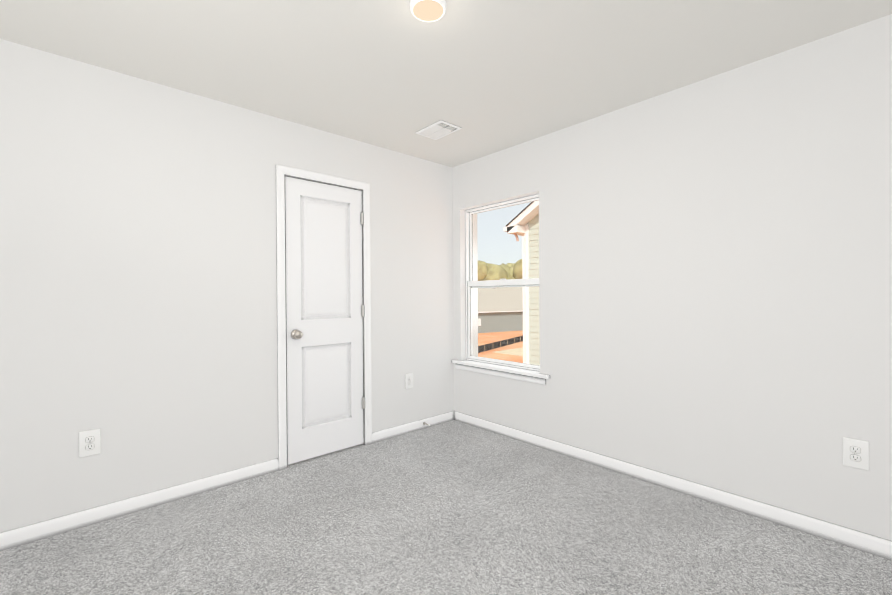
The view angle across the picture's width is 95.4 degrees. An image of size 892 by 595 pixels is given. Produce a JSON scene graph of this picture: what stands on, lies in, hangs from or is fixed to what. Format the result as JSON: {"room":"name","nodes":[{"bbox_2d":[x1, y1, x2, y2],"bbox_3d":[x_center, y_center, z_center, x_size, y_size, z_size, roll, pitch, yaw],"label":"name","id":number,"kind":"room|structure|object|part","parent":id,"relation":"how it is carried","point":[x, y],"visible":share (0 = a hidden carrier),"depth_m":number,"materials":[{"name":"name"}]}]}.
{"room":"empty bedroom","nodes":[
{"label":"empty bedroom","id":0,"kind":"room"},
{"bbox_2d":[0,39,453,531],"bbox_3d":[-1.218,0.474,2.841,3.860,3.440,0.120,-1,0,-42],"label":"wall","id":1,"kind":"structure","parent":0,"point":[138,298],"depth_m":2.35,"materials":[{"name":"white paint"}]},
{"bbox_2d":[79,428,100,457],"bbox_3d":[-1.884,0.771,2.147,0.088,0.136,0.009,-1,0,-42],"label":"electrical outlet","id":2,"kind":"object","parent":1,"relation":"attached to","point":[89,442],"visible":1,"depth_m":2.15,"materials":[{"name":"white plastic"}]},
{"bbox_2d":[0,458,278,550],"bbox_3d":[-1.820,1.159,2.201,1.797,0.084,0.013,-1,0,-42],"label":"baseboard","id":3,"kind":"structure","parent":1,"relation":"attached to","point":[26,534],"depth_m":2.24,"materials":[{"name":"white wood"}]},
{"bbox_2d":[276,164,371,470],"bbox_3d":[-0.930,0.136,3.093,0.743,2.112,0.140,-1,0,-42],"label":"door frame","id":4,"kind":"structure","parent":1,"relation":"attached to","point":[281,171],"depth_m":2.85,"materials":[{"name":"white wood"}]},
{"bbox_2d":[285,176,364,464],"bbox_3d":[-0.898,0.161,3.069,0.624,2.030,0.049,-1,0,-42],"label":"door","id":5,"kind":"structure","parent":1,"relation":"in","point":[324,297],"depth_m":3.04,"materials":[{"name":"white wood"}]},
{"bbox_2d":[291,330,302,338],"bbox_3d":[-1.050,0.263,2.869,0.066,0.066,0.070,-1,0,-42],"label":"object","id":6,"kind":"structure","parent":5,"relation":"attached to","point":[296,334],"depth_m":2.85,"materials":[{"name":"silver metal"}]},
{"bbox_3d":[-0.664,0.107,3.256,0.026,1.578,0.012,-1,0,-42],"label":"door hinges","id":7,"kind":"part","parent":5,"relation":"part of","materials":[{"name":"silver metal"}]},
{"bbox_2d":[405,373,412,388],"bbox_3d":[-0.322,0.733,3.567,0.088,0.136,0.009,-1,0,-42],"label":"electrical outlet","id":8,"kind":"object","parent":1,"relation":"attached to","point":[408,380],"visible":1,"depth_m":3.56,"materials":[{"name":"white plastic"}]},
{"bbox_2d":[372,411,455,442],"bbox_3d":[-0.271,1.143,3.609,0.917,0.084,0.013,-1,0,-42],"label":"baseboard","id":9,"kind":"structure","parent":1,"relation":"attached to","point":[381,435],"depth_m":3.57,"materials":[{"name":"white wood"}]},
{"bbox_2d":[0,420,891,594],"bbox_3d":[0.039,1.251,1.468,3.860,0.120,3.840,-1,0,-42],"label":"floor","id":10,"kind":"structure","parent":0,"point":[453,507],"depth_m":1.99,"materials":[{"name":"carpet"}]},
{"bbox_2d":[0,0,891,166],"bbox_3d":[0.021,-1.309,1.458,3.860,0.120,3.840,-1,0,-42],"label":"ceiling","id":11,"kind":"structure","parent":0,"point":[488,77],"depth_m":2.06,"materials":[{"name":"white paint"}]},
{"bbox_2d":[410,0,445,21],"bbox_3d":[-0.076,-1.236,1.732,0.155,0.027,0.155,-1,0,-42],"label":"ceiling light","id":12,"kind":"object","parent":11,"relation":"in","point":[428,10],"visible":0.96,"depth_m":1.72,"materials":[{"name":"white glass"}]},
{"bbox_2d":[415,120,461,139],"bbox_3d":[-0.059,-1.259,3.042,0.212,0.031,0.299,-1,0,-42],"label":"ceiling vent","id":13,"kind":"object","parent":11,"relation":"in","point":[435,131],"visible":1,"depth_m":3.03,"materials":[{"name":"white metal"}]},
{"bbox_2d":[452,14,891,540],"bbox_3d":[1.410,-0.043,2.636,0.240,2.440,3.720,-1,0,-42],"label":"wall","id":14,"kind":"structure","parent":0,"point":[715,281],"depth_m":2.28,"materials":[{"name":"white paint"}]},
{"bbox_2d":[451,360,549,378],"bbox_3d":[0.453,0.613,3.542,0.104,0.028,1.086,-1,0,-42],"label":"stool","id":15,"kind":"object","parent":14,"relation":"attached to","point":[506,369],"visible":0.94,"depth_m":3.46,"materials":[{"name":"white wood"}]},
{"bbox_2d":[456,363,545,384],"bbox_3d":[0.435,0.653,3.526,0.016,0.050,1.006,-1,0,-42],"label":"apron","id":16,"kind":"object","parent":14,"relation":"attached to","point":[507,374],"visible":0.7,"depth_m":3.45,"materials":[{"name":"white wood"}]},
{"bbox_2d":[465,194,539,370],"bbox_3d":[0.514,-0.120,3.599,0.075,1.440,0.888,-1,0,-42],"label":"window","id":17,"kind":"structure","parent":14,"relation":"in","point":[467,253],"depth_m":3.70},
{"bbox_3d":[0.514,-0.119,3.599,0.060,1.407,0.854,-1,0,-42],"label":"window sash","id":18,"kind":"part","parent":17,"relation":"part of","materials":[{"name":"white plastic"}]},
{"bbox_2d":[452,411,891,560],"bbox_3d":[1.284,1.136,2.600,0.013,0.084,3.600,-1,0,-42],"label":"baseboard","id":19,"kind":"structure","parent":14,"relation":"attached to","point":[823,529],"depth_m":2.33,"materials":[{"name":"white wood"}]},
{"bbox_2d":[842,437,868,470],"bbox_3d":[1.918,0.732,1.900,0.009,0.136,0.088,-1,0,-42],"label":"electrical outlet","id":20,"kind":"object","parent":14,"relation":"attached to","point":[855,453],"visible":1,"depth_m":1.90,"materials":[{"name":"white plastic"}]},
{"label":"outside","id":21,"kind":"structure","parent":0,"visible":0},
{"bbox_2d":[478,330,522,362],"bbox_3d":[8.371,4.021,175.506,550.000,0.300,550.000,-1,0,-42],"label":"lot","id":22,"kind":"structure","parent":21,"point":[491,336],"depth_m":38.05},
{"bbox_2d":[478,259,521,287],"bbox_3d":[5.536,-3.270,111.834,110.513,17.036,110.925,-1,0,-42],"label":"trees","id":23,"kind":"object","parent":22,"relation":"on","point":[503,269],"depth_m":100.93,"materials":[{"name":"plant"}]},
{"bbox_2d":[478,288,522,332],"bbox_3d":[5.130,1.547,56.224,26.800,5.600,10.800,-1,0,-30],"label":"house","id":24,"kind":"structure","parent":22,"relation":"on","point":[506,295],"depth_m":52.47,"materials":[{"name":"beige"}]},
{"bbox_2d":[478,334,522,352],"bbox_3d":[7.150,4.019,39.926,0.060,0.750,43.931,0,0,32],"label":"fence","id":25,"kind":"object","parent":22,"relation":"on","point":[483,348],"depth_m":36.05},
{"bbox_2d":[492,347,522,355],"bbox_3d":[11.967,4.361,35.946,16.400,0.030,6.600,-1,0,-42],"label":"straw","id":26,"kind":"object","parent":22,"relation":"on","point":[518,350],"depth_m":32.59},
{"bbox_2d":[499,287,521,288],"bbox_3d":[13.443,0.933,74.726,10.800,6.570,9.800,-1,0,-30],"label":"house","id":27,"kind":"structure","parent":22,"relation":"on","point":[510,287],"depth_m":75.00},
{"bbox_2d":[528,214,539,364],"bbox_3d":[9.800,-0.150,12.544,12.014,9.260,9.000,-1,0,-42],"label":"siding","id":28,"kind":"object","parent":22,"relation":"on","point":[533,257],"depth_m":11.62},
{"bbox_2d":[507,200,538,363],"bbox_3d":[9.774,-0.250,12.521,12.680,9.460,9.760,-1,0,-42],"label":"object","id":29,"kind":"object","parent":28,"relation":"attached to","point":[534,212],"depth_m":11.75,"materials":[{"name":"white wood"}]},
{"bbox_2d":[506,201,533,226],"bbox_3d":[9.740,-3.572,12.499,12.710,2.878,9.820,-1,0,-42],"label":"shingles","id":30,"kind":"object","parent":29,"relation":"on","point":[519,214],"depth_m":11.50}
]}

